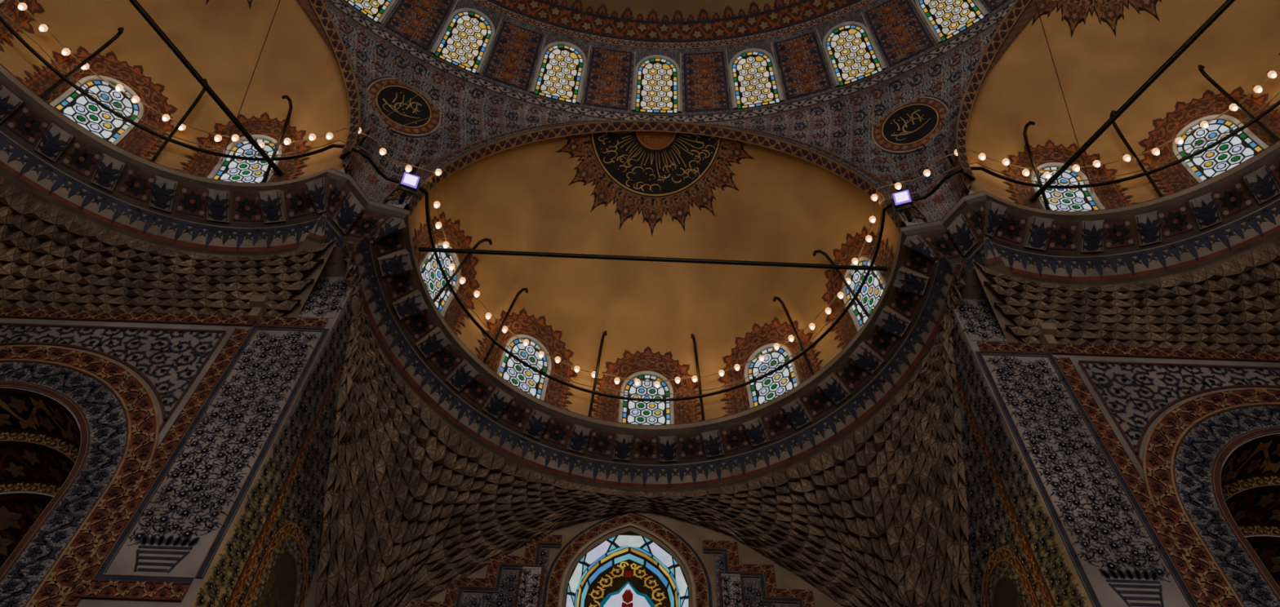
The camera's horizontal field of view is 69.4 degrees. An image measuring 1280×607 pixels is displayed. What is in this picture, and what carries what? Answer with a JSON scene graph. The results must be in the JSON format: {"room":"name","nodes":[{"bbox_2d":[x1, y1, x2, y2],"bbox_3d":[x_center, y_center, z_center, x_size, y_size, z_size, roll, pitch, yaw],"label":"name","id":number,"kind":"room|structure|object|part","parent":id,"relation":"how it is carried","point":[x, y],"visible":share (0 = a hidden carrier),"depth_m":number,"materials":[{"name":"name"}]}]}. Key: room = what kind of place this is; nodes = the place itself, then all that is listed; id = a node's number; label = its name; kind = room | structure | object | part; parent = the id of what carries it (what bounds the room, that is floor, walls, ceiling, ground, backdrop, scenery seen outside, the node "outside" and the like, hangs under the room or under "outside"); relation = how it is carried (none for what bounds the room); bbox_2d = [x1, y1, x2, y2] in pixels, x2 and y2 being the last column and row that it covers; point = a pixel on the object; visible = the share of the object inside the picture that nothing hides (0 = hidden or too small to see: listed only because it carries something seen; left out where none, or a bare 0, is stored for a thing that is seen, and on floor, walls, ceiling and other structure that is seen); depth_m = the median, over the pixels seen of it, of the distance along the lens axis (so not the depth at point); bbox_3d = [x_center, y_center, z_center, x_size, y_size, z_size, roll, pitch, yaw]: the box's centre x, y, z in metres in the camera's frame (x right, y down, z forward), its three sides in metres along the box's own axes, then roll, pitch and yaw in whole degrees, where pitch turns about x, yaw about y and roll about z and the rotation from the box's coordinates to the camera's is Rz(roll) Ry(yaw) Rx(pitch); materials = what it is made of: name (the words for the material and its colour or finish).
{"room":"mosque","nodes":[
{"label":"mosque","id":0,"kind":"room"},
{"bbox_2d":[0,276,364,606],"bbox_3d":[-8.858,0.332,7.835,7.680,15.475,18.825,2,-56,0],"label":"wall","id":1,"kind":"structure","parent":0,"point":[194,473],"depth_m":13.52,"materials":[{"name":"tile"}]},
{"bbox_2d":[0,173,337,318],"bbox_3d":[-8.984,-4.581,13.063,7.751,1.551,10.995,2,-56,0],"label":"vault","id":2,"kind":"object","parent":1,"relation":"attached to","point":[52,257],"visible":0.99,"depth_m":15.71,"materials":[{"name":"brown stone"}]},
{"bbox_2d":[402,511,843,606],"bbox_3d":[-0.156,8.343,13.167,10.740,15.700,0.090,2,-56,0],"label":"wall","id":3,"kind":"structure","parent":0,"point":[719,571],"depth_m":17.86,"materials":[{"name":"stone"}]},
{"bbox_2d":[564,531,688,606],"bbox_3d":[-0.258,6.320,16.154,2.310,6.210,0.072,2,-56,0],"label":"window","id":4,"kind":"structure","parent":3,"relation":"in","point":[628,569],"depth_m":17.75,"materials":[{"name":"multicoloured glass"}]},
{"bbox_2d":[0,63,1279,492],"bbox_3d":[0.322,-2.765,15.525,26.833,1.155,16.247,2,-56,0],"label":"crown molding","id":5,"kind":"structure","parent":3,"relation":"attached to","point":[1236,211],"depth_m":16.64,"materials":[{"name":"stone"}]},
{"bbox_2d":[0,0,360,182],"bbox_3d":[-9.214,-6.421,16.692,4.350,4.506,9.540,-24,-60,17],"label":"dome","id":6,"kind":"object","parent":5,"relation":"on","point":[223,40],"visible":0.82,"depth_m":18.09,"materials":[{"name":"beige paint"}]},
{"bbox_2d":[49,75,143,146],"bbox_3d":[-9.786,-3.583,16.886,1.224,1.621,0.280,36,-62,-20],"label":"window","id":7,"kind":"structure","parent":6,"relation":"attached to","point":[73,104],"depth_m":16.88,"materials":[{"name":"glass"}]},
{"bbox_2d":[206,134,283,182],"bbox_3d":[-7.343,-2.706,17.419,1.128,1.621,0.342,2,-56,0],"label":"window","id":8,"kind":"structure","parent":6,"relation":"attached to","point":[227,169],"depth_m":17.41,"materials":[{"name":"glass"}]},
{"bbox_2d":[296,0,617,204],"bbox_3d":[-6.826,-8.374,15.598,5.154,4.957,18.951,-28,-61,19],"label":"pendentive","id":9,"kind":"object","parent":5,"relation":"on","point":[433,143],"visible":0.78,"depth_m":20.10,"materials":[{"name":"tile"}]},
{"bbox_2d":[221,0,1092,191],"bbox_3d":[0.383,-4.517,18.114,15.915,4.506,2.863,2,-56,0],"label":"suspension cables","id":10,"kind":"object","parent":9,"relation":"hanging from","point":[279,0],"visible":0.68,"depth_m":18.12,"materials":[{"name":"metal"}]},
{"bbox_2d":[325,0,1015,123],"bbox_3d":[0.703,-13.680,20.051,22.860,8.735,17.145,2,-56,0],"label":"dome","id":11,"kind":"object","parent":9,"relation":"on","point":[702,37],"visible":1,"depth_m":21.98,"materials":[{"name":"paint"}]},
{"bbox_2d":[344,0,395,24],"bbox_3d":[-5.954,-7.196,20.807,1.133,1.825,0.770,33,-61,-19],"label":"window","id":12,"kind":"structure","parent":11,"relation":"attached to","point":[376,11],"depth_m":20.50,"materials":[{"name":"glass"}]},
{"bbox_2d":[431,8,494,74],"bbox_3d":[-4.008,-6.181,21.446,1.133,1.825,0.770,22,-58,-13],"label":"window","id":13,"kind":"structure","parent":11,"relation":"attached to","point":[465,36],"depth_m":21.45,"materials":[{"name":"glass"}]},
{"bbox_2d":[530,41,586,103],"bbox_3d":[-1.857,-5.519,21.841,1.133,1.825,0.770,12,-57,-7],"label":"window","id":14,"kind":"structure","parent":11,"relation":"attached to","point":[560,73],"depth_m":21.84,"materials":[{"name":"glass"}]},
{"bbox_2d":[631,54,680,113],"bbox_3d":[0.408,-5.242,21.974,1.133,1.825,0.770,2,-56,0],"label":"window","id":15,"kind":"structure","parent":11,"relation":"attached to","point":[656,88],"depth_m":21.98,"materials":[{"name":"glass"}]},
{"bbox_2d":[728,48,783,110],"bbox_3d":[2.687,-5.361,21.841,1.133,1.825,0.770,-8,-57,7],"label":"window","id":16,"kind":"structure","parent":11,"relation":"attached to","point":[754,81],"depth_m":21.84,"materials":[{"name":"glass"}]},
{"bbox_2d":[822,21,885,86],"bbox_3d":[4.880,-5.870,21.446,1.133,1.825,0.770,-18,-58,13],"label":"window","id":17,"kind":"structure","parent":11,"relation":"attached to","point":[852,55],"depth_m":21.45,"materials":[{"name":"glass"}]},
{"bbox_2d":[915,0,987,44],"bbox_3d":[6.891,-6.748,20.807,1.133,1.825,0.770,-29,-61,19],"label":"window","id":18,"kind":"structure","parent":11,"relation":"attached to","point":[945,19],"depth_m":20.60,"materials":[{"name":"glass"}]},
{"bbox_2d":[403,120,906,424],"bbox_3d":[0.250,-0.720,20.312,9.480,4.506,5.340,2,-56,0],"label":"dome","id":19,"kind":"object","parent":5,"relation":"on","point":[626,188],"visible":0.87,"depth_m":20.89,"materials":[{"name":"orange paint"}]},
{"bbox_2d":[417,242,460,316],"bbox_3d":[-4.050,-0.549,18.796,0.373,1.621,1.210,-14,-57,11],"label":"window","id":20,"kind":"structure","parent":19,"relation":"attached to","point":[434,281],"depth_m":18.84,"materials":[{"name":"glass"}]},
{"bbox_2d":[495,334,551,400],"bbox_3d":[-2.459,1.340,20.032,1.212,1.621,0.372,33,-61,-19],"label":"window","id":21,"kind":"structure","parent":19,"relation":"attached to","point":[516,373],"depth_m":20.07,"materials":[{"name":"glass"}]},
{"bbox_2d":[617,371,674,425],"bbox_3d":[0.151,2.129,20.502,1.213,1.621,0.372,2,-56,0],"label":"window","id":22,"kind":"structure","parent":19,"relation":"attached to","point":[655,413],"depth_m":20.53,"materials":[{"name":"glass"}]},
{"bbox_2d":[744,343,800,408],"bbox_3d":[2.806,1.526,20.033,1.212,1.621,0.374,-30,-62,20],"label":"window","id":23,"kind":"structure","parent":19,"relation":"attached to","point":[763,390],"depth_m":20.07,"materials":[{"name":"glass"}]},
{"bbox_2d":[841,257,887,332],"bbox_3d":[4.527,-0.245,18.799,0.376,1.621,1.209,16,-57,-9],"label":"window","id":24,"kind":"structure","parent":19,"relation":"attached to","point":[875,283],"depth_m":18.84,"materials":[{"name":"glass"}]},
{"bbox_2d":[687,0,1044,223],"bbox_3d":[7.844,-7.862,15.598,5.154,4.957,18.951,32,-61,-19],"label":"pendentive","id":25,"kind":"object","parent":5,"relation":"on","point":[896,128],"visible":0.72,"depth_m":20.07,"materials":[{"name":"tile"}]},
{"bbox_2d":[955,0,1279,208],"bbox_3d":[10.090,-5.747,16.692,4.350,4.506,9.540,28,-60,-17],"label":"dome","id":26,"kind":"object","parent":5,"relation":"on","point":[1103,51],"visible":0.84,"depth_m":18.19,"materials":[{"name":"beige paint"}]},
{"bbox_2d":[0,15,1279,421],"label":"railing","id":27,"kind":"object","parent":26,"relation":"attached to","point":[1239,148],"depth_m":17.15,"materials":[{"name":"metal"}]},
{"bbox_2d":[0,8,67,73],"label":"string lights","id":28,"kind":"object","parent":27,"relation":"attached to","point":[2,11],"depth_m":16.20,"materials":[{"name":"metal"}]},
{"bbox_2d":[16,0,81,62],"label":"string lights","id":29,"kind":"object","parent":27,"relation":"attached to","point":[43,28],"depth_m":16.43,"materials":[{"name":"glass"}]},
{"bbox_2d":[71,75,169,134],"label":"rod","id":30,"kind":"object","parent":27,"relation":"attached to","point":[71,76],"depth_m":16.85,"materials":[{"name":"metal"}]},
{"bbox_2d":[81,62,178,122],"label":"string lights","id":31,"kind":"object","parent":27,"relation":"attached to","point":[119,87],"depth_m":17.11,"materials":[{"name":"glass"}]},
{"bbox_2d":[128,0,283,176],"bbox_3d":[-8.831,-5.607,15.064,0.102,0.102,8.849,-24,-60,17],"label":"rod","id":32,"kind":"object","parent":27,"relation":"attached to","point":[137,6],"visible":1,"depth_m":16.20,"materials":[{"name":"metal"}]},
{"bbox_2d":[178,123,248,142],"label":"string lights","id":33,"kind":"object","parent":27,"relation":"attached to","point":[218,137],"depth_m":17.54,"materials":[{"name":"glass"}]},
{"bbox_2d":[173,135,261,155],"label":"string lights","id":34,"kind":"object","parent":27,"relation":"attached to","point":[173,135],"depth_m":17.27,"materials":[{"name":"metal"}]},
{"bbox_2d":[275,127,348,155],"label":"string lights","id":35,"kind":"object","parent":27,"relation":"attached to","point":[329,135],"depth_m":17.47,"materials":[{"name":"glass"}]},
{"bbox_2d":[353,145,402,177],"label":"string lights","id":36,"kind":"object","parent":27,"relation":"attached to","point":[353,145],"depth_m":17.33,"materials":[{"name":"metal"}]},
{"bbox_2d":[358,127,448,248],"label":"string lights","id":37,"kind":"object","parent":27,"relation":"attached to","point":[408,168],"depth_m":17.89,"materials":[{"name":"metal"}]},
{"bbox_2d":[396,171,420,204],"bbox_3d":[-4.300,-2.150,17.137,0.375,0.650,0.402,17,-57,-10],"label":"floodlight","id":38,"kind":"object","parent":27,"relation":"attached to","point":[408,180],"visible":1,"depth_m":17.14,"materials":[{"name":"metal"}]},
{"bbox_2d":[439,252,457,278],"label":"string lights","id":39,"kind":"object","parent":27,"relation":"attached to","point":[451,266],"depth_m":18.95,"materials":[{"name":"glass"}]},
{"bbox_2d":[451,281,495,337],"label":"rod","id":40,"kind":"object","parent":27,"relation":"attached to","point":[451,282],"depth_m":19.23,"materials":[{"name":"metal"}]},
{"bbox_2d":[457,271,501,324],"label":"string lights","id":41,"kind":"object","parent":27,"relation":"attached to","point":[462,280],"depth_m":19.48,"materials":[{"name":"glass"}]},
{"bbox_3d":[0.356,-3.746,16.813,24.436,2.097,13.701,2,-56,0],"label":"gallery railing","id":42,"kind":"part","parent":27,"relation":"part of","materials":[{"name":"black metal"}]},
{"bbox_2d":[502,324,795,387],"label":"string lights","id":43,"kind":"object","parent":27,"relation":"attached to","point":[791,338],"depth_m":20.40,"materials":[{"name":"glass"}]},
{"bbox_2d":[497,338,800,395],"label":"rod","id":44,"kind":"object","parent":27,"relation":"attached to","point":[498,339],"depth_m":20.12,"materials":[{"name":"metal"}]},
{"bbox_2d":[418,247,887,271],"bbox_3d":[0.256,-0.870,18.134,9.180,0.090,0.090,2,-56,0],"label":"rod","id":45,"kind":"object","parent":27,"relation":"attached to","point":[420,249],"visible":1,"depth_m":18.10,"materials":[{"name":"metal"}]},
{"bbox_2d":[797,284,845,334],"label":"string lights","id":46,"kind":"object","parent":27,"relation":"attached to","point":[840,295],"depth_m":19.49,"materials":[{"name":"glass"}]},
{"bbox_2d":[803,295,852,347],"label":"string lights","id":47,"kind":"object","parent":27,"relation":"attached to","point":[851,295],"depth_m":19.23,"materials":[{"name":"metal"}]},
{"bbox_2d":[865,198,892,266],"label":"string lights","id":48,"kind":"object","parent":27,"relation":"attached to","point":[889,198],"depth_m":17.92,"materials":[{"name":"metal"}]},
{"bbox_2d":[891,189,915,222],"bbox_3d":[4.889,-1.829,17.137,0.375,0.650,0.402,-13,-57,10],"label":"floodlight","id":49,"kind":"object","parent":27,"relation":"attached to","point":[900,198],"visible":1,"depth_m":17.14,"materials":[{"name":"metal"}]},
{"bbox_2d":[851,148,957,265],"label":"string lights","id":50,"kind":"object","parent":27,"relation":"attached to","point":[926,172],"depth_m":17.91,"materials":[{"name":"glass"}]},
{"bbox_2d":[910,165,961,194],"label":"string lights","id":51,"kind":"object","parent":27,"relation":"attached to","point":[960,166],"depth_m":17.32,"materials":[{"name":"metal"}]},
{"bbox_2d":[966,149,1037,182],"label":"string lights","id":52,"kind":"object","parent":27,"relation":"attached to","point":[1025,171],"depth_m":17.47,"materials":[{"name":"metal"}]},
{"bbox_2d":[1037,168,1057,178],"label":"string lights","id":53,"kind":"object","parent":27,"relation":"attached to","point":[1046,174],"depth_m":17.58,"materials":[{"name":"glass"}]},
{"bbox_2d":[1053,169,1142,183],"label":"string lights","id":54,"kind":"object","parent":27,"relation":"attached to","point":[1139,170],"depth_m":17.27,"materials":[{"name":"metal"}]},
{"bbox_2d":[1066,154,1133,171],"label":"string lights","id":55,"kind":"object","parent":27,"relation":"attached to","point":[1126,157],"depth_m":17.49,"materials":[{"name":"glass"}]},
{"bbox_2d":[1028,0,1235,203],"bbox_3d":[9.650,-4.962,15.064,0.102,0.102,8.849,28,-60,-17],"label":"rod","id":56,"kind":"object","parent":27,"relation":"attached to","point":[1193,37],"visible":1,"depth_m":16.00,"materials":[{"name":"metal"}]},
{"bbox_2d":[1136,103,1237,155],"label":"string lights","id":57,"kind":"object","parent":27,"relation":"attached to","point":[1233,107],"depth_m":17.16,"materials":[{"name":"glass"}]},
{"bbox_2d":[1145,116,1248,168],"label":"rod","id":58,"kind":"object","parent":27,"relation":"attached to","point":[1248,117],"depth_m":16.86,"materials":[{"name":"metal"}]},
{"bbox_2d":[1238,68,1279,103],"label":"string lights","id":59,"kind":"object","parent":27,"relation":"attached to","point":[1271,74],"depth_m":16.61,"materials":[{"name":"glass"}]},
{"bbox_2d":[1029,162,1105,211],"bbox_3d":[7.963,-2.171,17.419,1.128,1.621,0.342,2,-56,0],"label":"window","id":60,"kind":"structure","parent":26,"relation":"attached to","point":[1083,199],"depth_m":17.40,"materials":[{"name":"glass"}]},
{"bbox_2d":[315,235,970,606],"bbox_3d":[0.122,3.035,15.668,10.972,5.413,6.277,2,-56,0],"label":"vault","id":61,"kind":"object","parent":3,"relation":"attached to","point":[875,517],"visible":0.98,"depth_m":17.55,"materials":[{"name":"brown stone"}]},
{"bbox_2d":[942,298,1279,606],"bbox_3d":[9.263,0.965,7.835,7.680,15.475,18.825,2,-56,0],"label":"wall","id":62,"kind":"structure","parent":0,"point":[1095,477],"depth_m":13.62,"materials":[{"name":"tile"}]},
{"bbox_2d":[972,236,1279,353],"bbox_3d":[9.731,-3.927,13.063,7.751,1.552,10.995,2,-56,0],"label":"vault","id":63,"kind":"object","parent":62,"relation":"attached to","point":[1233,303],"visible":0.99,"depth_m":15.75,"materials":[{"name":"brown stone"}]}
]}

